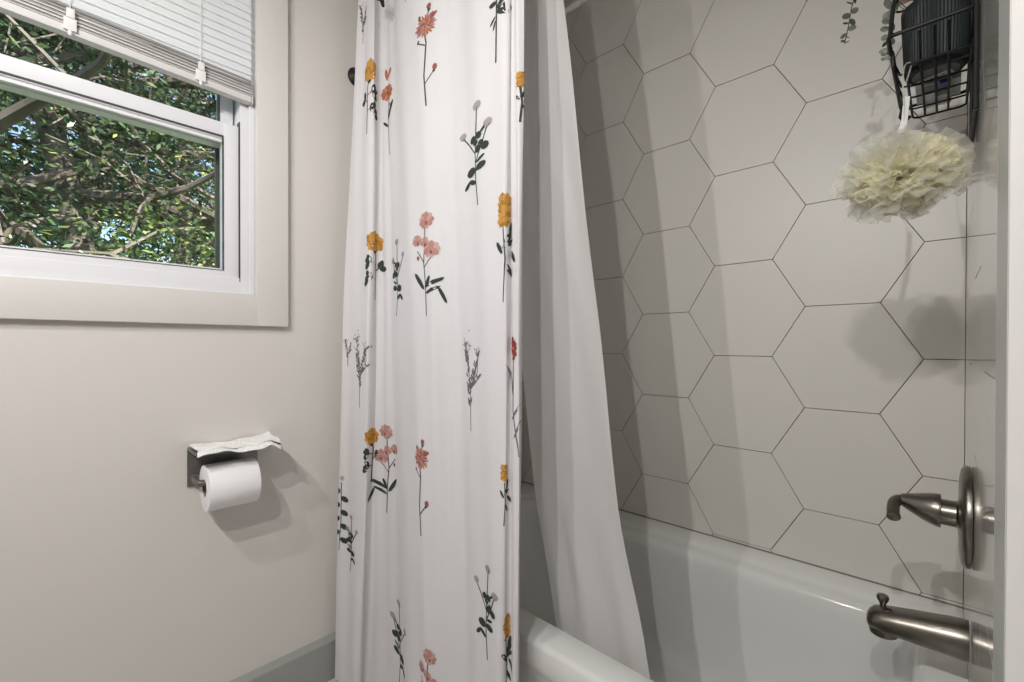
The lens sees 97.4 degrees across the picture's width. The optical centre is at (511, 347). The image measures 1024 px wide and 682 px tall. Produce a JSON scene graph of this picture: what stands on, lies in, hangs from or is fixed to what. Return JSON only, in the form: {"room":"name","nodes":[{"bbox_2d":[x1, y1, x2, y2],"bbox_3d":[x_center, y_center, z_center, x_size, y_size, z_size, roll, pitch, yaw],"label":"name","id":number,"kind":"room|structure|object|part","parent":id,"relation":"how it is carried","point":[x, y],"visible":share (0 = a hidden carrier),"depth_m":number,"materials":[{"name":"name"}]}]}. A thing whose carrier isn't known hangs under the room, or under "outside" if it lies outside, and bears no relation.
{"room":"bathroom","nodes":[
{"label":"bathroom","id":0,"kind":"room"},
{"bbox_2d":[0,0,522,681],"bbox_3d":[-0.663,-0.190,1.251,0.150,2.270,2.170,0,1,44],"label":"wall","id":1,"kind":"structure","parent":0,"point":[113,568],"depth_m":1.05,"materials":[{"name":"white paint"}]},
{"bbox_2d":[0,0,253,293],"bbox_3d":[-1.003,-0.574,0.873,0.116,0.880,0.876,0,1,44],"label":"window","id":2,"kind":"structure","parent":1,"relation":"in","point":[231,135],"depth_m":1.04,"materials":[{"name":"white plastic"}]},
{"bbox_3d":[-1.010,-0.749,0.878,0.030,0.470,0.810,0,1,44],"label":"sash","id":3,"kind":"part","parent":2,"relation":"part of","materials":[{"name":"white plastic"}]},
{"bbox_2d":[0,0,252,105],"bbox_3d":[-0.951,-0.812,0.828,0.031,0.402,0.852,0,1,44],"label":"mini blind","id":4,"kind":"object","parent":2,"relation":"attached to","point":[205,44],"visible":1,"depth_m":1.01,"materials":[{"name":"white plastic"}]},
{"bbox_3d":[-0.727,-0.821,1.050,0.002,0.327,0.002,0,0,35],"label":"ladder cord","id":5,"kind":"part","parent":4,"relation":"part of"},
{"bbox_3d":[-1.036,-0.355,0.893,0.012,0.360,0.817,0,1,44],"label":"screen frame","id":6,"kind":"part","parent":2,"relation":"part of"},
{"bbox_2d":[0,0,287,326],"bbox_3d":[-0.952,-0.571,0.826,0.016,1.034,1.026,0,1,44],"label":"trim","id":7,"kind":"structure","parent":1,"relation":"attached to","point":[20,297],"depth_m":1.14,"materials":[{"name":"paint"}]},
{"bbox_2d":[187,445,270,486],"bbox_3d":[-0.670,0.278,1.068,0.098,0.092,0.151,0,1,44],"label":"toilet paper holder","id":8,"kind":"object","parent":1,"relation":"attached to","point":[194,464],"visible":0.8,"depth_m":1.06,"materials":[{"name":"silver metal"}]},
{"bbox_3d":[-0.743,0.308,1.051,0.005,0.026,0.026,0,1,44],"label":"arm","id":9,"kind":"part","parent":8,"relation":"part of"},
{"bbox_3d":[-0.683,0.308,1.075,0.062,0.015,0.132,0,1,44],"label":"arm","id":10,"kind":"part","parent":8,"relation":"part of"},
{"bbox_2d":[187,445,270,456],"bbox_3d":[-0.668,0.235,1.067,0.094,0.006,0.150,0,1,44],"label":"shelf","id":11,"kind":"object","parent":8,"relation":"attached to","point":[190,451],"depth_m":1.02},
{"bbox_2d":[199,457,260,511],"bbox_3d":[-0.664,0.320,1.061,0.105,0.105,0.104,0,1,44],"label":"toilet paper roll","id":12,"kind":"object","parent":8,"relation":"on","point":[233,482],"visible":0.98,"depth_m":1.03,"materials":[{"name":"white paper"}]},
{"bbox_2d":[190,431,280,457],"bbox_3d":[-0.656,0.233,1.070,0.111,0.029,0.176,0,1,44],"label":"tissue","id":13,"kind":"object","parent":8,"relation":"on","point":[257,442],"visible":1,"depth_m":1.06,"materials":[{"name":"white paper"}]},
{"bbox_2d":[229,631,335,681],"bbox_3d":[-0.908,0.887,0.883,0.017,0.121,1.292,0,1,44],"label":"baseboard","id":14,"kind":"structure","parent":1,"relation":"attached to","point":[315,661],"depth_m":1.23,"materials":[{"name":"paint"}]},
{"bbox_2d":[348,67,354,84],"bbox_3d":[-0.454,-0.793,1.332,0.031,0.079,0.056,0,1,44],"label":"wall hook","id":15,"kind":"object","parent":1,"relation":"attached to","point":[351,72],"visible":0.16,"depth_m":1.32,"materials":[{"name":"black metal"}]},
{"bbox_2d":[521,370,522,481],"bbox_3d":[-0.191,-0.385,1.622,0.010,1.882,0.680,0,1,44],"label":"trim","id":16,"kind":"structure","parent":1,"relation":"attached to","point":[522,370],"depth_m":1.86,"materials":[{"name":"white"}]},
{"bbox_2d":[523,48,967,591],"bbox_3d":[0.566,-0.188,1.481,1.305,2.270,0.138,0,1,44],"label":"wall","id":17,"kind":"structure","parent":0,"point":[626,48],"depth_m":1.06,"materials":[{"name":"tile"}]},
{"bbox_2d":[523,0,966,606],"bbox_3d":[0.517,-0.382,1.421,1.292,1.882,0.010,0,1,44],"label":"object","id":18,"kind":"structure","parent":17,"relation":"attached to","point":[645,181],"depth_m":1.24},
{"bbox_2d":[966,0,1023,681],"bbox_3d":[1.121,-0.180,0.333,1.085,2.270,1.027,0,1,44],"label":"wall","id":19,"kind":"structure","parent":0,"point":[1014,626],"depth_m":0.34,"materials":[{"name":"white paint"}]},
{"bbox_2d":[866,592,969,662],"bbox_3d":[0.692,0.474,0.772,0.130,0.071,0.064,0,1,44],"label":"tub spout","id":20,"kind":"object","parent":19,"relation":"attached to","point":[948,635],"visible":1,"depth_m":0.75,"materials":[{"name":"silver metal"}]},
{"bbox_3d":[0.661,0.452,0.802,0.018,0.028,0.018,0,1,44],"label":"diverter knob","id":21,"kind":"part","parent":20,"relation":"part of","materials":[{"name":"silver metal"}]},
{"bbox_2d":[869,626,896,639],"bbox_3d":[0.662,0.495,0.802,0.043,0.028,0.043,0,1,44],"label":"outlet","id":22,"kind":"object","parent":20,"relation":"attached to","point":[884,632],"depth_m":0.78,"materials":[{"name":"silver metal"}]},
{"bbox_2d":[886,466,972,568],"bbox_3d":[0.703,0.273,0.761,0.103,0.162,0.162,0,1,44],"label":"shower valve","id":23,"kind":"object","parent":19,"relation":"attached to","point":[929,507],"visible":1,"depth_m":0.73,"materials":[{"name":"silver metal"}]},
{"bbox_3d":[0.685,0.272,0.766,0.083,0.055,0.054,0,0,27],"label":"lever handle","id":24,"kind":"part","parent":23,"relation":"part of","materials":[{"name":"silver metal"}]},
{"bbox_2d":[886,0,979,142],"bbox_3d":[0.716,-0.649,0.775,0.116,0.643,0.340,0,1,44],"label":"shower caddy","id":25,"kind":"object","parent":19,"relation":"hanging from","point":[972,90],"visible":0.88,"depth_m":0.72,"materials":[{"name":"black metal"}]},
{"bbox_2d":[840,0,969,84],"bbox_3d":[0.647,-0.567,0.753,0.228,0.210,0.102,0,0,-8],"label":"potted plant","id":26,"kind":"object","parent":25,"relation":"in","point":[918,11],"visible":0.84,"depth_m":0.74,"materials":[{"name":"green plant"}]},
{"bbox_3d":[0.608,-0.558,0.743,0.094,0.127,0.135,0,1,44],"label":"trailing stem","id":27,"kind":"part","parent":26,"relation":"part of","materials":[{"name":"green plant"}]},
{"bbox_3d":[0.652,-0.546,0.768,0.085,0.129,0.025,0,0,-32],"label":"trailing stem","id":28,"kind":"part","parent":26,"relation":"part of","materials":[{"name":"green plant"}]},
{"bbox_2d":[898,0,911,4],"bbox_3d":[0.722,-0.695,0.815,0.047,0.047,0.160,0,1,44],"label":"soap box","id":29,"kind":"object","parent":25,"relation":"in","point":[901,1],"visible":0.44,"depth_m":0.87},
{"bbox_2d":[842,96,969,215],"bbox_3d":[0.576,-0.327,0.656,0.176,0.287,0.158,0,0,-6],"label":"bath pouf","id":30,"kind":"object","parent":25,"relation":"hanging from","point":[905,171],"visible":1,"depth_m":0.62,"materials":[{"name":"yellow plastic"}]},
{"bbox_2d":[901,0,969,84],"bbox_3d":[0.715,-0.521,0.760,0.090,0.116,0.090,0,1,44],"label":"planter","id":31,"kind":"object","parent":25,"relation":"in","point":[919,11],"depth_m":0.74,"materials":[{"name":"black metal"}]},
{"bbox_2d":[915,70,960,108],"bbox_3d":[0.790,-0.498,0.835,0.060,0.071,0.098,0,1,44],"label":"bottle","id":32,"kind":"object","parent":25,"relation":"in","point":[954,79],"visible":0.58,"depth_m":0.82,"materials":[{"name":"plastic"}]},
{"bbox_2d":[939,78,946,83],"bbox_3d":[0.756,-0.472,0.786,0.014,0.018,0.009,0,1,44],"label":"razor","id":33,"kind":"object","parent":25,"relation":"in","point":[943,81],"visible":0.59,"depth_m":0.79,"materials":[{"name":"plastic"}]},
{"bbox_3d":[0.688,-0.648,0.667,0.006,0.643,0.146,0,1,44],"label":"frame","id":34,"kind":"part","parent":25,"relation":"part of","materials":[{"name":"black metal"}]},
{"bbox_2d":[963,0,998,681],"bbox_3d":[0.711,-0.183,0.690,0.001,2.270,0.780,0,1,44],"label":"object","id":35,"kind":"structure","parent":19,"relation":"attached to","point":[982,171],"depth_m":0.54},
{"bbox_2d":[993,0,1010,681],"bbox_3d":[0.407,-0.181,0.372,0.001,2.270,0.096,0,1,44],"label":"trim","id":36,"kind":"structure","parent":19,"relation":"attached to","point":[1004,76],"depth_m":0.37,"materials":[{"name":"paint"}]},
{"bbox_3d":[0.156,1.003,0.402,2.520,0.100,2.270,0,1,44],"label":"floor","id":37,"kind":"structure","parent":0,"visible":0},
{"bbox_2d":[519,481,967,681],"bbox_3d":[0.257,0.754,1.167,1.304,0.388,0.732,0,1,44],"label":"bathtub","id":38,"kind":"object","parent":37,"relation":"on","point":[711,608],"visible":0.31,"depth_m":1.15,"materials":[{"name":"ceramic"}]},
{"bbox_3d":[0.031,-1.136,0.907,1.290,0.064,0.064,0,1,44],"label":"curtain rod","id":39,"kind":"object","parent":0,"visible":0},
{"bbox_2d":[335,0,524,681],"bbox_3d":[-0.213,-0.082,1.071,0.692,2.040,0.115,0,1,44],"label":"shower curtain","id":40,"kind":"object","parent":39,"relation":"hanging from","point":[428,574],"visible":1,"depth_m":1.00,"materials":[{"name":"fabric"}]},
{"bbox_2d":[522,0,649,678],"bbox_3d":[0.102,-0.151,0.937,0.477,1.890,0.107,0,1,44],"label":"curtain liner","id":41,"kind":"object","parent":39,"relation":"hanging from","point":[594,599],"visible":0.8,"depth_m":0.93,"materials":[{"name":"fabric"}]},
{"label":"outside","id":42,"kind":"structure","parent":0,"visible":0},
{"bbox_3d":[-8.459,0.954,8.113,20.570,0.100,28.000,0,1,44],"label":"ground","id":43,"kind":"structure","parent":42,"visible":0},
{"bbox_2d":[0,31,182,260],"bbox_3d":[-6.104,-3.098,4.867,5.934,8.026,5.486,0,1,44],"label":"tree","id":44,"kind":"object","parent":43,"relation":"on","point":[142,72],"visible":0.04,"depth_m":5.03,"materials":[{"name":"green plant"}]},
{"bbox_2d":[0,19,214,267],"bbox_3d":[-3.524,-2.049,3.299,4.272,5.976,4.528,0,0,9],"label":"tree","id":45,"kind":"object","parent":43,"relation":"on","point":[49,154],"visible":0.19,"depth_m":3.03,"materials":[{"name":"green plant"}]},
{"bbox_2d":[0,73,214,262],"bbox_3d":[-6.146,-2.945,6.574,4.249,7.712,5.592,0,1,44],"label":"tree","id":46,"kind":"object","parent":43,"relation":"on","point":[90,145],"visible":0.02,"depth_m":6.32,"materials":[{"name":"green plant"}]},
{"bbox_2d":[0,12,215,251],"bbox_3d":[-3.241,-1.365,2.788,3.734,4.640,3.218,0,0,-17],"label":"tree","id":47,"kind":"object","parent":43,"relation":"on","point":[17,112],"visible":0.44,"depth_m":2.73,"materials":[{"name":"green plant"}]},
{"bbox_2d":[0,26,215,267],"bbox_3d":[-2.473,-1.918,4.058,4.140,5.698,4.228,0,0,-3],"label":"tree","id":48,"kind":"object","parent":43,"relation":"on","point":[93,131],"visible":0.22,"depth_m":3.18,"materials":[{"name":"green plant"}]},
{"bbox_2d":[0,24,215,266],"bbox_3d":[-3.674,-1.867,4.173,3.824,5.636,4.151,0,1,44],"label":"tree","id":49,"kind":"object","parent":43,"relation":"on","point":[205,167],"visible":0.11,"depth_m":3.88,"materials":[{"name":"green plant"}]},
{"bbox_2d":[0,33,215,267],"bbox_3d":[-4.410,-2.705,5.730,5.462,7.244,4.850,0,0,0],"label":"tree","id":50,"kind":"object","parent":43,"relation":"on","point":[182,250],"visible":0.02,"depth_m":5.86,"materials":[{"name":"green plant"}]},
{"bbox_2d":[6,32,215,264],"bbox_3d":[-4.001,-2.863,6.793,3.918,7.552,6.677,0,0,28],"label":"tree","id":51,"kind":"object","parent":43,"relation":"on","point":[196,90],"visible":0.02,"depth_m":6.34,"materials":[{"name":"green plant"}]}
]}

